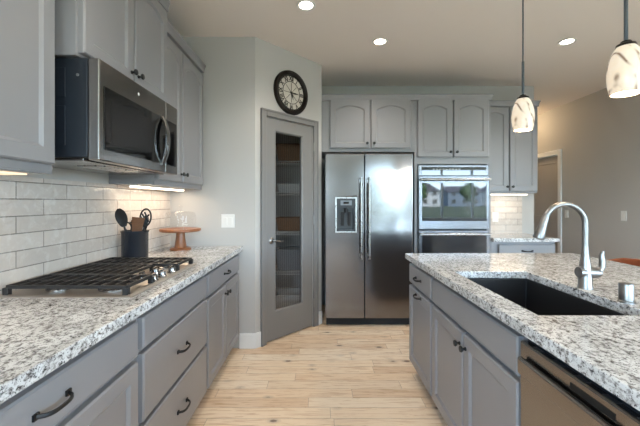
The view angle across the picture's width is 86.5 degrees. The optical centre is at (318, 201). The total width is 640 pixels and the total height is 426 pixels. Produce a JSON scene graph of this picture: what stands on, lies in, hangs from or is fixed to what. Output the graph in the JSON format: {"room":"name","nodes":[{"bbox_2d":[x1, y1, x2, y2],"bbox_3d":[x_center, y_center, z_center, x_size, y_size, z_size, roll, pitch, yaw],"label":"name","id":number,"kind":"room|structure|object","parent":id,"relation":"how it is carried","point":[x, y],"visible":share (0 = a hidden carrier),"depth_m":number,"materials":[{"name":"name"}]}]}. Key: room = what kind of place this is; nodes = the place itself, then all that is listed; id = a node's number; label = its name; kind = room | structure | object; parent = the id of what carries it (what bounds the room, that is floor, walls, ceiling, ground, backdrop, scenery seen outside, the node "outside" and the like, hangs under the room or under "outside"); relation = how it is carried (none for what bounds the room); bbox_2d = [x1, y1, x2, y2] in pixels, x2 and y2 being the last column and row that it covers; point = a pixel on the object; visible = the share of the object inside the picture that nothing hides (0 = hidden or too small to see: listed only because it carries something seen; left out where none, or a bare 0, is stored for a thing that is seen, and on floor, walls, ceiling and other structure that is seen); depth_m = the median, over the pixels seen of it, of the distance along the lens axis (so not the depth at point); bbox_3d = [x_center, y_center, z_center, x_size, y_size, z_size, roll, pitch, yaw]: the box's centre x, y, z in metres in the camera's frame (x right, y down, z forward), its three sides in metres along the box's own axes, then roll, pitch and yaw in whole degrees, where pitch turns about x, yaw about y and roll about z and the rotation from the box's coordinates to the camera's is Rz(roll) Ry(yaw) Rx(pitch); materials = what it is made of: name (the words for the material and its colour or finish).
{"room":"kitchen","nodes":[
{"label":"kitchen","id":0,"kind":"room"},
{"bbox_2d":[11,168,108,183],"bbox_3d":[-1.386,-0.084,0.510,0.100,2.780,7.820,0,0,0],"label":"wall","id":1,"kind":"structure","parent":0,"point":[57,173],"depth_m":1.84,"materials":[{"name":"beige paint"}]},
{"bbox_2d":[0,0,54,173],"bbox_3d":[-1.161,-0.648,0.881,0.341,1.080,0.909,0,0,0],"label":"upper cabinet","id":2,"kind":"object","parent":1,"relation":"attached to","point":[27,27],"visible":0.97,"depth_m":1.20,"materials":[{"name":"grey paint"}]},
{"bbox_2d":[0,170,28,174],"bbox_3d":[-1.150,-0.108,0.945,0.100,0.012,0.690,0,0,0],"label":"light","id":3,"kind":"object","parent":2,"relation":"attached to","point":[2,172],"visible":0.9,"depth_m":1.24,"materials":[{"name":"white plastic"}]},
{"bbox_2d":[0,175,169,294],"bbox_3d":[-1.331,0.139,1.667,0.009,0.505,2.734,0,0,0],"label":"tiled wall","id":4,"kind":"structure","parent":1,"relation":"attached to","point":[47,226],"depth_m":1.76,"materials":[{"name":"white tile"}]},
{"bbox_2d":[55,0,169,101],"bbox_3d":[-1.127,-0.929,1.758,0.411,0.674,0.784,0,0,0],"label":"upper cabinet","id":5,"kind":"object","parent":1,"relation":"attached to","point":[130,36],"visible":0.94,"depth_m":1.65,"materials":[{"name":"grey paint"}]},
{"bbox_2d":[52,58,176,174],"bbox_3d":[-1.091,-0.376,1.756,0.483,0.417,0.765,0,0,0],"label":"microwave","id":6,"kind":"object","parent":5,"relation":"attached to","point":[106,122],"visible":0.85,"depth_m":1.47,"materials":[{"name":"silver metal"}]},
{"bbox_2d":[109,19,205,189],"bbox_3d":[-1.159,-0.660,2.586,0.346,1.104,0.866,0,0,0],"label":"upper cabinet","id":7,"kind":"object","parent":1,"relation":"attached to","point":[185,69],"visible":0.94,"depth_m":2.55,"materials":[{"name":"grey paint"}]},
{"bbox_2d":[129,184,184,190],"bbox_3d":[-1.195,-0.104,2.570,0.060,0.020,0.760,0,0,0],"label":"light","id":8,"kind":"object","parent":7,"relation":"attached to","point":[130,185],"visible":0.93,"depth_m":2.41,"materials":[{"name":"white plastic"}]},
{"bbox_2d":[130,186,183,190],"bbox_3d":[-1.195,-0.099,2.570,0.052,0.010,0.752,0,0,0],"label":"diffuser","id":9,"kind":"object","parent":8,"relation":"attached to","point":[145,187],"depth_m":2.48,"materials":[{"name":"white plastic"}]},
{"bbox_2d":[170,37,254,347],"bbox_3d":[-0.953,-0.084,3.085,0.766,2.780,0.100,0,0,0],"label":"wall","id":10,"kind":"structure","parent":0,"point":[228,187],"depth_m":3.04,"materials":[{"name":"beige paint"}]},
{"bbox_2d":[221,214,234,227],"bbox_3d":[-0.812,0.169,3.029,0.118,0.120,0.011,0,0,0],"label":"light switch","id":11,"kind":"object","parent":10,"relation":"attached to","point":[227,220],"visible":1,"depth_m":3.03,"materials":[{"name":"white plastic"}]},
{"bbox_2d":[239,333,255,348],"bbox_3d":[-0.637,1.237,3.028,0.145,0.138,0.014,0,0,0],"label":"baseboard","id":12,"kind":"structure","parent":10,"relation":"attached to","point":[246,340],"depth_m":3.02,"materials":[{"name":"white paint"}]},
{"bbox_2d":[255,37,321,332],"bbox_3d":[-0.308,-0.084,3.382,0.100,2.780,0.864,0,0,44],"label":"wall","id":13,"kind":"structure","parent":0,"point":[270,59],"depth_m":3.19,"materials":[{"name":"beige paint"}]},
{"bbox_2d":[255,311,321,347],"bbox_3d":[-0.266,1.237,3.343,0.015,0.138,0.864,0,0,44],"label":"baseboard","id":14,"kind":"structure","parent":13,"relation":"attached to","point":[258,334],"depth_m":3.05,"materials":[{"name":"white paint"}]},
{"bbox_2d":[260,107,318,346],"bbox_3d":[-0.266,0.227,3.334,0.026,2.159,0.740,0,0,44],"label":"trim","id":15,"kind":"structure","parent":13,"relation":"attached to","point":[264,112],"depth_m":3.10,"materials":[{"name":"grey paint"}]},
{"bbox_2d":[267,117,313,341],"bbox_3d":[-0.267,0.254,3.342,0.089,2.081,0.619,0,0,44],"label":"door","id":16,"kind":"structure","parent":13,"relation":"in","point":[285,320],"depth_m":3.35,"materials":[{"name":"grey paint"}]},
{"bbox_2d":[273,70,307,114],"bbox_3d":[-0.265,-1.069,3.325,0.036,0.430,0.430,0,0,44],"label":"wall clock","id":17,"kind":"object","parent":13,"relation":"attached to","point":[290,90],"visible":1,"depth_m":3.32,"materials":[{"name":"black metal"}]},
{"bbox_2d":[186,305,447,425],"bbox_3d":[2.382,1.356,1.900,7.636,0.100,10.800,0,0,0],"label":"floor","id":18,"kind":"structure","parent":0,"point":[324,374],"depth_m":2.45,"materials":[{"name":"brown wood"}]},
{"bbox_2d":[0,319,137,425],"bbox_3d":[-0.998,0.870,0.897,0.655,0.873,0.904,0,0,0],"label":"base cabinet","id":19,"kind":"object","parent":18,"relation":"on","point":[98,386],"visible":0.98,"depth_m":1.05,"materials":[{"name":"grey paint"}]},
{"bbox_2d":[0,246,242,403],"bbox_3d":[-1.006,0.412,1.717,0.658,0.040,2.634,0,0,0],"label":"countertop","id":20,"kind":"structure","parent":19,"relation":"on","point":[38,336],"depth_m":1.13,"materials":[{"name":"stone"}]},
{"bbox_2d":[0,257,196,297],"bbox_3d":[-1.040,0.367,1.758,0.550,0.048,0.744,0,0,0],"label":"gas cooktop","id":21,"kind":"object","parent":20,"relation":"in","point":[112,277],"visible":1,"depth_m":1.55,"materials":[{"name":"silver metal"}]},
{"bbox_2d":[120,229,148,256],"bbox_3d":[-1.224,0.290,2.262,0.170,0.202,0.170,0,0,0],"label":"utensil crock","id":22,"kind":"object","parent":20,"relation":"on","point":[133,243],"visible":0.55,"depth_m":2.19,"materials":[{"name":"black ceramic"}]},
{"bbox_2d":[115,208,127,230],"bbox_3d":[-1.263,0.207,2.213,0.114,0.332,0.041,0,0,-31],"label":"serving spoon","id":23,"kind":"object","parent":22,"relation":"in","point":[121,218],"visible":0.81,"depth_m":2.21,"materials":[{"name":"black plastic"}]},
{"bbox_2d":[132,217,144,230],"bbox_3d":[-1.188,0.235,2.233,0.084,0.275,0.018,0,0,0],"label":"wooden turner","id":24,"kind":"object","parent":22,"relation":"in","point":[137,222],"visible":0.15,"depth_m":2.23,"materials":[{"name":"brown wood"}]},
{"bbox_2d":[139,208,151,230],"bbox_3d":[-1.156,0.207,2.252,0.100,0.332,0.026,0,0,12],"label":"slotted spoon","id":25,"kind":"object","parent":22,"relation":"in","point":[141,213],"visible":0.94,"depth_m":2.25,"materials":[{"name":"black plastic"}]},
{"bbox_2d":[159,227,200,250],"bbox_3d":[-1.140,0.305,2.800,0.320,0.174,0.320,0,0,0],"label":"cake stand","id":26,"kind":"object","parent":20,"relation":"on","point":[180,242],"visible":1,"depth_m":2.76,"materials":[{"name":"brown wood"}]},
{"bbox_2d":[135,275,206,425],"bbox_3d":[-0.998,0.870,1.751,0.655,0.873,0.800,0,0,0],"label":"base cabinet","id":27,"kind":"object","parent":18,"relation":"on","point":[171,358],"visible":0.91,"depth_m":1.65,"materials":[{"name":"grey paint"}]},
{"bbox_2d":[204,254,238,388],"bbox_3d":[-0.998,0.870,2.586,0.655,0.873,0.866,0,0,0],"label":"base cabinet","id":28,"kind":"object","parent":18,"relation":"on","point":[222,297],"visible":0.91,"depth_m":2.48,"materials":[{"name":"grey paint"}]},
{"bbox_2d":[276,288,299,308],"bbox_3d":[-0.311,1.179,4.019,0.433,0.248,0.354,0,0,0],"label":"bin","id":29,"kind":"object","parent":18,"relation":"on","point":[284,296],"visible":0.31,"depth_m":3.86,"materials":[{"name":"grey plastic"}]},
{"bbox_2d":[325,153,412,323],"bbox_3d":[0.525,0.396,3.891,0.913,1.810,0.818,0,0,0],"label":"refrigerator","id":30,"kind":"object","parent":18,"relation":"on","point":[369,196],"visible":0.95,"depth_m":3.56,"materials":[{"name":"silver metal"}]},
{"bbox_2d":[409,263,434,395],"bbox_3d":[0.980,0.870,2.333,0.660,0.873,0.510,0,0,0],"label":"base cabinet","id":31,"kind":"object","parent":18,"relation":"on","point":[420,290],"visible":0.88,"depth_m":2.29,"materials":[{"name":"grey paint"}]},
{"bbox_2d":[412,94,493,252],"bbox_3d":[1.474,0.065,3.993,0.855,2.482,0.645,0,0,0],"label":"tall cabinet","id":32,"kind":"object","parent":18,"relation":"on","point":[450,129],"visible":0.52,"depth_m":3.71,"materials":[{"name":"grey paint"}]},
{"bbox_2d":[417,165,491,252],"bbox_3d":[1.466,0.288,3.941,0.764,1.395,0.618,0,0,0],"label":"wall oven","id":33,"kind":"object","parent":32,"relation":"in","point":[452,200],"visible":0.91,"depth_m":3.69,"materials":[{"name":"silver metal"}]},
{"bbox_2d":[432,278,527,425],"bbox_3d":[0.982,0.870,1.619,0.656,0.873,0.914,0,0,0],"label":"base cabinet","id":34,"kind":"object","parent":18,"relation":"on","point":[476,379],"visible":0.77,"depth_m":1.54,"materials":[{"name":"grey paint"}]},
{"bbox_2d":[491,241,554,252],"bbox_3d":[2.237,0.870,3.990,0.700,0.873,0.640,0,0,0],"label":"base cabinet","id":35,"kind":"object","parent":18,"relation":"on","point":[496,247],"visible":0.2,"depth_m":3.70,"materials":[{"name":"grey paint"}]},
{"bbox_2d":[491,233,559,241],"bbox_3d":[2.244,0.412,3.994,0.713,0.040,0.649,0,0,0],"label":"countertop","id":36,"kind":"structure","parent":35,"relation":"on","point":[495,237],"depth_m":3.67,"materials":[{"name":"stone"}]},
{"bbox_2d":[518,339,639,425],"bbox_3d":[0.970,0.875,0.855,0.620,0.862,0.598,0,0,0],"label":"dishwasher","id":37,"kind":"object","parent":18,"relation":"on","point":[553,393],"visible":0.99,"depth_m":0.95,"materials":[{"name":"silver metal"}]},
{"bbox_2d":[608,258,639,265],"bbox_3d":[2.090,0.858,2.360,0.428,0.900,0.479,0,0,0],"label":"counter stool","id":38,"kind":"object","parent":18,"relation":"on","point":[636,262],"visible":0.09,"depth_m":2.48,"materials":[{"name":"brown wood"}]},
{"bbox_3d":[0.980,0.869,0.178,0.660,0.873,0.740,0,0,0],"label":"base cabinet","id":39,"kind":"object","parent":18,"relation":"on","visible":0},
{"bbox_2d":[405,253,639,410],"bbox_3d":[1.305,0.412,1.196,1.290,0.040,2.833,0,0,0],"label":"countertop","id":40,"kind":"structure","parent":39,"relation":"on","point":[605,349],"depth_m":1.29,"materials":[{"name":"stone"}]},
{"bbox_2d":[467,278,623,314],"bbox_3d":[0.965,0.539,1.550,0.440,0.214,0.768,0,0,0],"label":"sink","id":41,"kind":"object","parent":40,"relation":"in","point":[540,299],"visible":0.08,"depth_m":1.80,"materials":[{"name":"black stone"}]},
{"bbox_2d":[533,201,605,289],"bbox_3d":[1.141,0.195,1.550,0.325,0.394,0.060,0,0,0],"label":"faucet","id":42,"kind":"object","parent":40,"relation":"on","point":[585,273],"visible":1,"depth_m":1.54,"materials":[{"name":"silver metal"}]},
{"bbox_2d":[617,282,634,303],"bbox_3d":[1.204,0.354,1.333,0.054,0.074,0.054,0,0,0],"label":"air gap cap","id":43,"kind":"object","parent":40,"relation":"on","point":[625,290],"visible":1,"depth_m":1.32,"materials":[{"name":"silver metal"}]},
{"bbox_2d":[167,0,639,114],"bbox_3d":[2.382,-1.534,1.900,7.636,0.120,10.800,0,0,0],"label":"ceiling","id":44,"kind":"structure","parent":0,"point":[431,42],"depth_m":3.03,"materials":[{"name":"paint"}]},
{"bbox_2d":[296,0,315,10],"bbox_3d":[-0.097,-1.470,2.544,0.148,0.008,0.148,0,0,0],"label":"recessed light","id":45,"kind":"object","parent":44,"relation":"in","point":[303,5],"visible":1,"depth_m":2.54,"materials":[{"name":"white plastic"}]},
{"bbox_2d":[372,38,387,45],"bbox_3d":[0.560,-1.470,3.120,0.148,0.008,0.148,0,0,0],"label":"recessed light","id":46,"kind":"object","parent":44,"relation":"in","point":[378,41],"visible":1,"depth_m":3.12,"materials":[{"name":"white plastic"}]},
{"bbox_2d":[511,0,534,131],"bbox_3d":[1.300,-0.966,2.167,0.129,1.016,0.129,0,0,0],"label":"pendant lamp","id":47,"kind":"object","parent":44,"relation":"hanging from","point":[523,113],"visible":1,"depth_m":2.13,"materials":[{"name":"white glass"}]},
{"bbox_2d":[557,38,576,45],"bbox_3d":[2.276,-1.470,3.120,0.148,0.008,0.148,0,0,0],"label":"recessed light","id":48,"kind":"object","parent":44,"relation":"in","point":[567,41],"visible":1,"depth_m":3.12,"materials":[{"name":"white plastic"}]},
{"bbox_2d":[606,0,639,97],"bbox_3d":[1.300,-0.966,1.440,0.129,1.016,0.129,0,0,0],"label":"pendant lamp","id":49,"kind":"object","parent":44,"relation":"hanging from","point":[623,69],"visible":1,"depth_m":1.41,"materials":[{"name":"white glass"}]},
{"bbox_2d":[276,86,533,304],"bbox_3d":[0.697,-0.084,4.370,4.066,2.780,0.100,0,0,0],"label":"wall","id":50,"kind":"structure","parent":0,"point":[287,205],"depth_m":4.32,"materials":[{"name":"beige paint"}]},
{"bbox_2d":[276,265,299,274],"bbox_3d":[-0.701,0.820,4.122,1.251,0.041,0.394,0,0,0],"label":"wire shelf","id":51,"kind":"object","parent":50,"relation":"attached to","point":[276,265],"visible":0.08,"depth_m":3.93,"materials":[{"name":"white metal"}]},
{"bbox_2d":[276,246,299,269],"bbox_3d":[-0.302,0.675,4.119,0.413,0.248,0.294,0,0,0],"label":"storage bin","id":52,"kind":"object","parent":51,"relation":"on","point":[288,257],"visible":0.57,"depth_m":3.99,"materials":[{"name":"grey plastic"}]},
{"bbox_2d":[276,161,299,164],"bbox_3d":[-0.701,-0.456,4.122,1.251,0.041,0.394,0,0,0],"label":"wire shelf","id":53,"kind":"object","parent":50,"relation":"attached to","point":[284,162],"visible":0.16,"depth_m":4.07,"materials":[{"name":"white metal"}]},
{"bbox_2d":[276,143,299,162],"bbox_3d":[-0.302,-0.581,4.119,0.413,0.208,0.294,0,0,0],"label":"wicker basket","id":54,"kind":"object","parent":53,"relation":"on","point":[285,151],"visible":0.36,"depth_m":3.99,"materials":[{"name":"brown wicker"}]},
{"bbox_2d":[276,192,299,194],"bbox_3d":[-0.701,-0.098,4.122,1.251,0.041,0.394,0,0,0],"label":"wire shelf","id":55,"kind":"object","parent":50,"relation":"attached to","point":[277,193],"visible":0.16,"depth_m":3.93,"materials":[{"name":"white metal"}]},
{"bbox_2d":[277,183,299,191],"bbox_3d":[-0.282,-0.168,4.119,0.432,0.098,0.295,0,0,0],"label":"storage bin","id":56,"kind":"object","parent":55,"relation":"on","point":[283,187],"visible":0.53,"depth_m":3.99,"materials":[{"name":"grey plastic"}]},
{"bbox_2d":[276,229,299,234],"bbox_3d":[-0.701,0.361,4.122,1.251,0.041,0.394,0,0,0],"label":"wire shelf","id":57,"kind":"object","parent":50,"relation":"attached to","point":[276,229],"visible":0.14,"depth_m":3.93,"materials":[{"name":"white metal"}]},
{"bbox_2d":[276,217,299,230],"bbox_3d":[-0.302,0.261,4.119,0.413,0.158,0.294,0,0,0],"label":"wicker basket","id":58,"kind":"object","parent":57,"relation":"on","point":[283,223],"visible":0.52,"depth_m":3.99,"materials":[{"name":"brown wicker"}]},
{"bbox_2d":[322,94,414,158],"bbox_3d":[0.537,-0.863,3.994,1.014,0.627,0.641,0,0,0],"label":"upper cabinet","id":59,"kind":"object","parent":50,"relation":"attached to","point":[351,123],"visible":0.92,"depth_m":3.71,"materials":[{"name":"grey paint"}]},
{"bbox_2d":[491,195,521,232],"bbox_3d":[2.233,0.144,4.316,0.683,0.496,0.009,0,0,0],"label":"tiled wall","id":60,"kind":"structure","parent":50,"relation":"attached to","point":[508,207],"depth_m":4.31,"materials":[{"name":"white tile"}]},
{"bbox_2d":[492,212,497,221],"bbox_3d":[2.235,0.191,4.306,0.075,0.120,0.008,0,0,0],"label":"wall outlet","id":61,"kind":"object","parent":60,"relation":"attached to","point":[494,214],"visible":1,"depth_m":4.30,"materials":[{"name":"white plastic"}]},
{"bbox_2d":[491,100,540,193],"bbox_3d":[2.241,-0.646,4.132,0.702,1.084,0.356,0,0,0],"label":"upper cabinet","id":62,"kind":"object","parent":50,"relation":"attached to","point":[514,155],"visible":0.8,"depth_m":3.99,"materials":[{"name":"grey paint"}]},
{"bbox_2d":[491,193,527,194],"bbox_3d":[2.225,-0.094,4.130,0.590,0.020,0.060,0,0,0],"label":"light","id":63,"kind":"object","parent":62,"relation":"attached to","point":[491,193],"visible":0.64,"depth_m":4.10,"materials":[{"name":"white plastic"}]},
{"bbox_2d":[491,194,526,194],"bbox_3d":[2.225,-0.089,4.130,0.582,0.010,0.052,0,0,0],"label":"diffuser","id":64,"kind":"object","parent":63,"relation":"attached to","point":[491,194],"depth_m":4.10,"materials":[{"name":"white plastic"}]},
{"bbox_2d":[538,88,639,259],"bbox_3d":[3.760,-0.084,4.700,0.100,2.780,5.000,0,0,0],"label":"wall","id":65,"kind":"structure","parent":0,"point":[597,134],"depth_m":4.51,"materials":[{"name":"beige paint"}]},
{"bbox_2d":[534,155,557,252],"bbox_3d":[3.736,0.282,5.646,0.109,2.032,0.760,0,0,0],"label":"door","id":66,"kind":"structure","parent":65,"relation":"in","point":[546,195],"depth_m":5.56,"materials":[{"name":"paint"}]},
{"bbox_2d":[538,149,561,252],"bbox_3d":[3.700,0.247,5.645,0.020,2.117,0.910,0,0,0],"label":"trim","id":67,"kind":"structure","parent":65,"relation":"attached to","point":[559,151],"depth_m":5.22,"materials":[{"name":"white paint"}]},
{"bbox_2d":[565,210,568,217],"bbox_3d":[3.704,0.178,5.090,0.011,0.120,0.075,0,0,0],"label":"light switch","id":68,"kind":"object","parent":65,"relation":"attached to","point":[566,211],"visible":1,"depth_m":5.08,"materials":[{"name":"white plastic"}]},
{"bbox_2d":[621,211,626,220],"bbox_3d":[3.704,0.169,4.135,0.011,0.120,0.075,0,0,0],"label":"light switch","id":69,"kind":"object","parent":65,"relation":"attached to","point":[623,213],"visible":1,"depth_m":4.13,"materials":[{"name":"white plastic"}]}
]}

